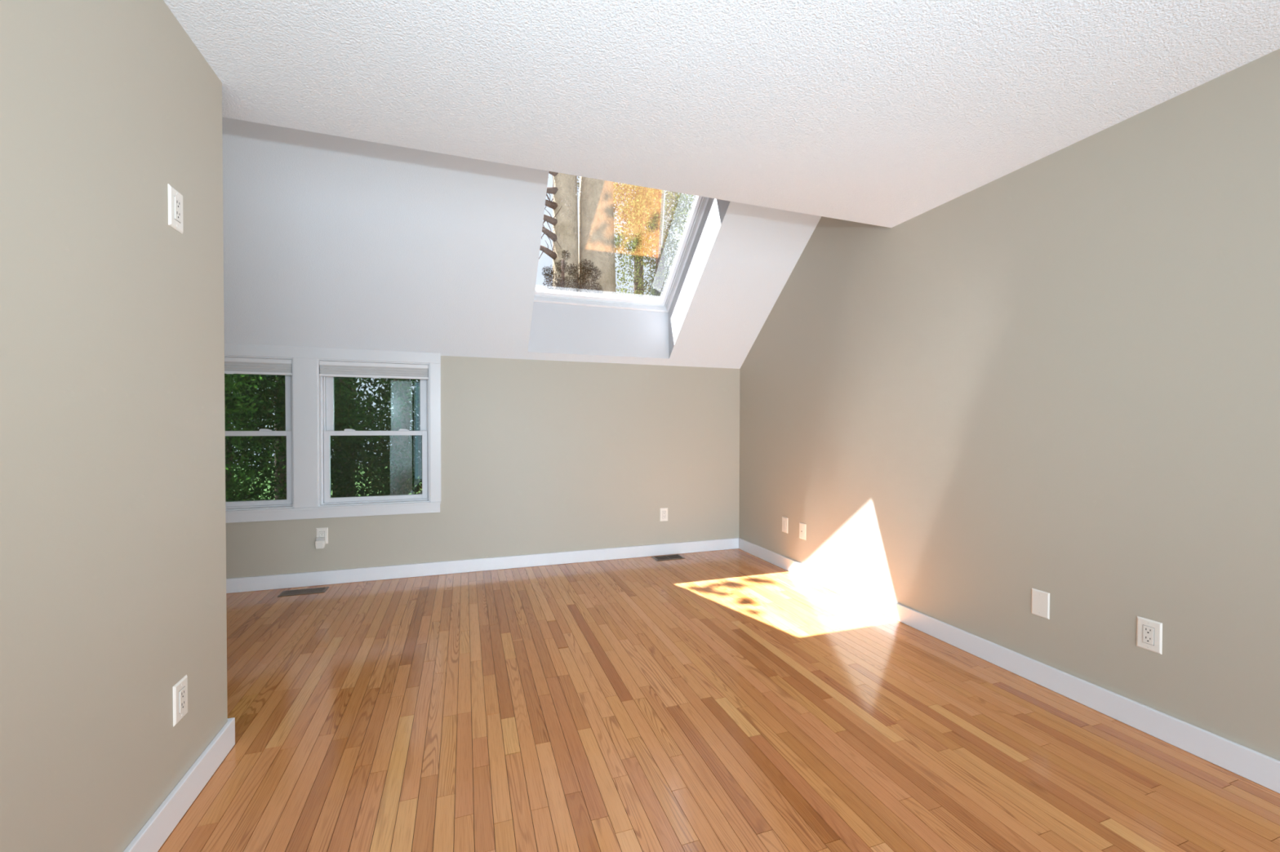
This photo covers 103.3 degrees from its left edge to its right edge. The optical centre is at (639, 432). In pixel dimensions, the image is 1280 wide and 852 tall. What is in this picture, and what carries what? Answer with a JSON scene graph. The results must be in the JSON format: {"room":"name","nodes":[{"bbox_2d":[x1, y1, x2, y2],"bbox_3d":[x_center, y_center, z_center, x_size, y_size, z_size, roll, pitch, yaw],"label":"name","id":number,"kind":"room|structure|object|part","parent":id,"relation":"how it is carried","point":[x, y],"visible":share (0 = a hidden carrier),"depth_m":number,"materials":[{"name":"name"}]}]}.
{"room":"empty attic room","nodes":[
{"label":"empty attic room","id":0,"kind":"room"},
{"bbox_2d":[0,0,227,851],"bbox_3d":[-1.544,-0.024,-0.558,1.618,2.464,4.555,0,1,-19],"label":"wall","id":1,"kind":"structure","parent":0,"point":[113,521],"depth_m":1.23,"materials":[{"name":"beige paint"}]},
{"bbox_2d":[168,183,182,234],"bbox_3d":[-1.410,-0.677,1.540,0.009,0.122,0.078,0,1,-19],"label":"wall outlet","id":2,"kind":"object","parent":1,"relation":"attached to","point":[175,197],"visible":1,"depth_m":1.53,"materials":[{"name":"white plastic"}]},
{"bbox_2d":[174,196,181,222],"bbox_3d":[-1.410,-0.677,1.540,0.007,0.067,0.034,0,1,-19],"label":"receptacle","id":3,"kind":"object","parent":2,"relation":"attached to","point":[177,199],"depth_m":1.54,"materials":[{"name":"white plastic"}]},
{"bbox_2d":[123,717,235,851],"bbox_3d":[-1.833,1.139,0.341,1.614,0.103,2.732,0,1,-19],"label":"baseboard","id":4,"kind":"structure","parent":1,"relation":"attached to","point":[150,838],"depth_m":1.55,"materials":[{"name":"white paint"}]},
{"bbox_2d":[173,675,187,726],"bbox_3d":[-1.413,0.826,1.559,0.009,0.122,0.078,0,1,-19],"label":"wall outlet","id":5,"kind":"object","parent":1,"relation":"attached to","point":[180,688],"visible":1,"depth_m":1.55,"materials":[{"name":"white plastic"}]},
{"bbox_2d":[178,686,185,713],"bbox_3d":[-1.413,0.826,1.559,0.007,0.067,0.034,0,1,-19],"label":"receptacle","id":6,"kind":"object","parent":5,"relation":"attached to","point":[181,689],"depth_m":1.56,"materials":[{"name":"white plastic"}]},
{"bbox_2d":[226,355,739,578],"bbox_3d":[-1.407,0.224,4.190,4.978,2.070,0.150,0,1,-19],"label":"wall","id":7,"kind":"structure","parent":0,"point":[538,456],"depth_m":4.34,"materials":[{"name":"beige paint"}]},
{"bbox_2d":[224,355,293,511],"bbox_3d":[-2.930,0.007,3.658,0.773,1.099,0.154,0,1,-19],"label":"window","id":8,"kind":"structure","parent":7,"relation":"in","point":[289,502],"depth_m":3.72,"materials":[{"name":"white paint"}]},
{"bbox_3d":[-2.938,0.008,3.681,0.753,1.081,0.105,0,1,-19],"label":"frame","id":9,"kind":"part","parent":8,"relation":"part of","materials":[{"name":"white plastic"}]},
{"bbox_3d":[-2.928,0.264,3.654,0.724,0.544,0.030,0,1,-19],"label":"sash","id":10,"kind":"part","parent":8,"relation":"part of","materials":[{"name":"white plastic"}]},
{"bbox_3d":[-2.941,-0.243,3.688,0.712,0.538,0.028,0,1,-19],"label":"sash","id":11,"kind":"part","parent":8,"relation":"part of","materials":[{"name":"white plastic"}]},
{"bbox_2d":[315,527,328,543],"bbox_3d":[-2.375,0.776,3.779,0.078,0.122,0.009,0,1,-19],"label":"wall outlet","id":12,"kind":"object","parent":7,"relation":"attached to","point":[320,532],"visible":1,"depth_m":3.78,"materials":[{"name":"white plastic"}]},
{"bbox_2d":[315,537,325,549],"bbox_3d":[-2.374,0.825,3.758,0.062,0.080,0.032,0,1,-19],"label":"night light","id":13,"kind":"object","parent":12,"relation":"attached to","point":[320,543],"visible":1,"depth_m":3.75,"materials":[{"name":"white plastic"}]},
{"bbox_3d":[-2.370,0.838,3.744,0.036,0.042,0.002,0,1,-19],"label":"panel","id":14,"kind":"part","parent":13,"relation":"part of","materials":[{"name":"white plastic"}]},
{"bbox_2d":[319,531,324,537],"bbox_3d":[-2.375,0.776,3.779,0.034,0.067,0.007,0,1,-19],"label":"receptacle","id":15,"kind":"object","parent":12,"relation":"attached to","point":[322,534],"depth_m":3.78,"materials":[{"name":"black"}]},
{"bbox_2d":[224,343,440,523],"bbox_3d":[-2.494,0.008,3.797,1.868,1.265,0.176,0,1,-19],"label":"window","id":16,"kind":"structure","parent":7,"relation":"in","point":[325,384],"depth_m":3.81,"materials":[{"name":"white paint"}]},
{"bbox_2d":[224,356,292,375],"bbox_3d":[-2.910,-0.470,3.599,0.749,0.119,0.048,0,1,-19],"label":"cellular shade","id":17,"kind":"object","parent":16,"relation":"attached to","point":[233,366],"visible":0.57,"depth_m":3.64,"materials":[{"name":"white fabric"}]},
{"bbox_3d":[-2.911,-0.423,3.600,0.749,0.018,0.040,0,1,-19],"label":"rail","id":18,"kind":"part","parent":17,"relation":"part of","materials":[{"name":"white plastic"}]},
{"bbox_2d":[319,360,428,379],"bbox_3d":[-2.036,-0.472,3.902,0.749,0.119,0.048,0,1,-19],"label":"cellular shade","id":19,"kind":"object","parent":16,"relation":"attached to","point":[327,368],"visible":0.98,"depth_m":3.88,"materials":[{"name":"white fabric"}]},
{"bbox_3d":[-2.036,-0.425,3.902,0.749,0.018,0.040,0,1,-19],"label":"rail","id":20,"kind":"part","parent":19,"relation":"part of","materials":[{"name":"white plastic"}]},
{"bbox_3d":[-2.054,0.263,3.956,0.724,0.544,0.030,0,1,-19],"label":"sash","id":21,"kind":"part","parent":16,"relation":"part of","materials":[{"name":"white plastic"}]},
{"bbox_3d":[-2.066,-0.245,3.990,0.712,0.538,0.028,0,1,-19],"label":"sash","id":22,"kind":"part","parent":16,"relation":"part of","materials":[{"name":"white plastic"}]},
{"bbox_2d":[226,537,738,593],"bbox_3d":[-1.382,1.088,4.123,4.978,0.103,0.016,0,1,-19],"label":"baseboard","id":23,"kind":"structure","parent":7,"relation":"attached to","point":[406,571],"depth_m":4.09,"materials":[{"name":"white paint"}]},
{"bbox_2d":[660,507,667,521],"bbox_3d":[0.223,0.764,4.677,0.078,0.122,0.009,0,1,-19],"label":"wall outlet","id":24,"kind":"object","parent":7,"relation":"attached to","point":[664,512],"visible":1,"depth_m":4.67,"materials":[{"name":"white plastic"}]},
{"bbox_2d":[662,511,666,518],"bbox_3d":[0.223,0.764,4.677,0.034,0.067,0.007,0,1,-19],"label":"receptacle","id":25,"kind":"object","parent":24,"relation":"attached to","point":[664,512],"depth_m":4.67,"materials":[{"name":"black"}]},
{"bbox_2d":[222,117,821,368],"bbox_3d":[-1.134,-1.590,3.389,5.238,1.986,2.291,0,1,-19],"label":"ceiling","id":26,"kind":"structure","parent":0,"point":[331,242],"depth_m":3.46,"materials":[{"name":"white paint"}]},
{"bbox_2d":[533,177,709,312],"bbox_3d":[-0.198,-1.561,4.002,1.266,0.957,1.074,0,1,-19],"label":"frame","id":27,"kind":"structure","parent":26,"relation":"attached to","point":[542,295],"depth_m":4.35,"materials":[{"name":"white paint"}]},
{"bbox_2d":[157,548,1279,851],"bbox_3d":[-0.300,1.246,0.994,5.178,0.120,6.841,0,1,-19],"label":"floor","id":28,"kind":"structure","parent":0,"point":[726,700],"depth_m":1.95,"materials":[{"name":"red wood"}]},
{"bbox_2d":[277,586,328,596],"bbox_3d":[-2.406,1.142,3.622,0.290,0.005,0.128,0,1,-19],"label":"floor vent","id":29,"kind":"object","parent":28,"relation":"in","point":[315,590],"visible":1,"depth_m":3.62,"materials":[{"name":"brown metal"}]},
{"bbox_2d":[282,587,324,595],"bbox_3d":[-2.406,1.142,3.622,0.250,0.003,0.088,0,1,-19],"label":"grille","id":30,"kind":"object","parent":29,"relation":"attached to","point":[315,590],"depth_m":3.62,"materials":[{"name":"brown metal"}]},
{"bbox_2d":[651,554,684,560],"bbox_3d":[0.255,1.135,4.579,0.272,0.005,0.150,0,1,-19],"label":"floor vent","id":31,"kind":"object","parent":28,"relation":"in","point":[674,557],"visible":1,"depth_m":4.57,"materials":[{"name":"brown metal"}]},
{"bbox_2d":[655,555,675,559],"bbox_3d":[0.255,1.136,4.579,0.232,0.002,0.110,0,1,-19],"label":"grille","id":32,"kind":"object","parent":31,"relation":"attached to","point":[656,557],"depth_m":4.58,"materials":[{"name":"brown metal"}]},
{"bbox_2d":[163,0,1279,227],"bbox_3d":[0.029,-1.310,0.028,5.238,0.140,4.930,0,1,-19],"label":"ceiling","id":33,"kind":"structure","parent":0,"point":[887,113],"depth_m":1.82,"materials":[{"name":"white paint"}]},
{"bbox_2d":[738,48,1279,760],"bbox_3d":[2.114,-0.570,1.818,0.130,3.740,6.931,0,1,-19],"label":"wall","id":34,"kind":"structure","parent":0,"point":[1059,375],"depth_m":2.22,"materials":[{"name":"beige paint"}]},
{"bbox_2d":[782,516,787,533],"bbox_3d":[1.210,0.777,4.230,0.008,0.128,0.082,0,1,-19],"label":"switch plate","id":35,"kind":"object","parent":34,"relation":"attached to","point":[784,520],"visible":1,"depth_m":4.22,"materials":[{"name":"white plastic"}]},
{"bbox_2d":[799,522,806,540],"bbox_3d":[1.284,0.786,4.007,0.013,0.126,0.084,0,1,-19],"label":"cable plate","id":36,"kind":"object","parent":34,"relation":"attached to","point":[802,527],"visible":1,"depth_m":4.00,"materials":[{"name":"white plastic"}]},
{"bbox_2d":[738,537,1279,793],"bbox_3d":[2.048,1.129,1.796,0.016,0.103,6.625,0,1,-19],"label":"baseboard","id":37,"kind":"structure","parent":34,"relation":"attached to","point":[1263,770],"depth_m":2.22,"materials":[{"name":"white paint"}]},
{"bbox_2d":[1031,588,1049,619],"bbox_3d":[1.860,0.798,2.352,0.007,0.122,0.078,0,1,-19],"label":"blank plate","id":38,"kind":"object","parent":34,"relation":"attached to","point":[1040,599],"visible":1,"depth_m":2.35,"materials":[{"name":"white plastic"}]},
{"bbox_2d":[1136,616,1162,654],"bbox_3d":[1.988,0.793,1.977,0.009,0.122,0.078,0,1,-19],"label":"wall outlet","id":39,"kind":"object","parent":34,"relation":"attached to","point":[1148,632],"visible":1,"depth_m":1.97,"materials":[{"name":"white plastic"}]},
{"bbox_2d":[1142,625,1154,645],"bbox_3d":[1.988,0.793,1.977,0.007,0.067,0.034,0,1,-19],"label":"receptacle","id":40,"kind":"object","parent":39,"relation":"attached to","point":[1148,630],"depth_m":1.98,"materials":[{"name":"white plastic"}]},
{"label":"outside","id":41,"kind":"structure","parent":0,"visible":0},
{"bbox_2d":[234,464,422,499],"bbox_3d":[-10.664,3.901,30.867,80.000,0.300,54.800,0,1,-19],"label":"ground","id":42,"kind":"structure","parent":41,"point":[268,482],"depth_m":34.57,"materials":[{"name":"green plant"}]},
{"bbox_2d":[224,373,262,502],"bbox_3d":[-4.826,1.015,5.373,1.436,6.201,1.414,0,1,-19],"label":"leafy tree","id":43,"kind":"object","parent":42,"relation":"on","point":[229,385],"visible":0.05,"depth_m":5.54,"materials":[{"name":"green plant"}]},
{"bbox_2d":[275,380,286,499],"bbox_3d":[-4.331,-2.397,6.303,4.099,13.005,0.903,1,1,45],"label":"maple tree","id":44,"kind":"object","parent":42,"relation":"on","point":[281,475],"visible":0.02,"depth_m":7.69,"materials":[{"name":"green plant"}]},
{"bbox_2d":[224,373,356,502],"bbox_3d":[-5.601,-0.162,6.659,3.378,8.539,2.826,0,1,-12],"label":"leafy tree","id":45,"kind":"object","parent":42,"relation":"on","point":[277,391],"visible":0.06,"depth_m":6.43,"materials":[{"name":"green plant"}]},
{"bbox_2d":[231,375,422,501],"bbox_3d":[-5.660,-1.220,9.556,7.834,10.553,3.983,0,1,-19],"label":"leafy tree","id":46,"kind":"object","parent":42,"relation":"on","point":[254,467],"visible":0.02,"depth_m":9.04,"materials":[{"name":"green plant"}]},
{"bbox_2d":[330,377,422,497],"bbox_3d":[-3.572,0.286,7.498,3.335,7.625,2.518,-1,1,-43],"label":"leafy tree","id":47,"kind":"object","parent":42,"relation":"on","point":[402,451],"visible":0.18,"depth_m":7.09,"materials":[{"name":"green plant"}]},
{"bbox_2d":[538,171,578,292],"bbox_3d":[-1.786,-3.171,8.463,1.634,14.507,0.604,0,1,-19],"label":"tree","id":48,"kind":"object","parent":42,"relation":"on","point":[564,205],"visible":0.21,"depth_m":8.42,"materials":[{"name":"beige plant"}]},
{"bbox_2d":[541,249,603,294],"bbox_3d":[-0.970,0.751,7.290,0.902,6.697,0.451,0,1,-19],"label":"conifer tree","id":49,"kind":"object","parent":42,"relation":"on","point":[562,282],"visible":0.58,"depth_m":7.22,"materials":[{"name":"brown plant"}]},
{"bbox_2d":[578,176,616,295],"bbox_3d":[-0.751,-3.172,8.894,0.873,14.516,0.878,0,1,-19],"label":"tree","id":50,"kind":"object","parent":42,"relation":"on","point":[596,211],"visible":0.13,"depth_m":8.62,"materials":[{"name":"beige plant"}]},
{"bbox_2d":[577,176,695,297],"bbox_3d":[-0.092,-2.978,13.067,4.331,14.005,2.346,0,1,-13],"label":"autumn tree","id":51,"kind":"object","parent":42,"relation":"on","point":[578,183],"visible":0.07,"depth_m":13.05,"materials":[{"name":"brown plant"}]},
{"bbox_2d":[613,182,696,299],"bbox_3d":[0.359,-1.440,10.286,2.419,11.003,2.611,1,1,32],"label":"tree","id":52,"kind":"object","parent":42,"relation":"on","point":[658,230],"visible":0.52,"depth_m":10.06,"materials":[{"name":"brown plant"}]}
]}

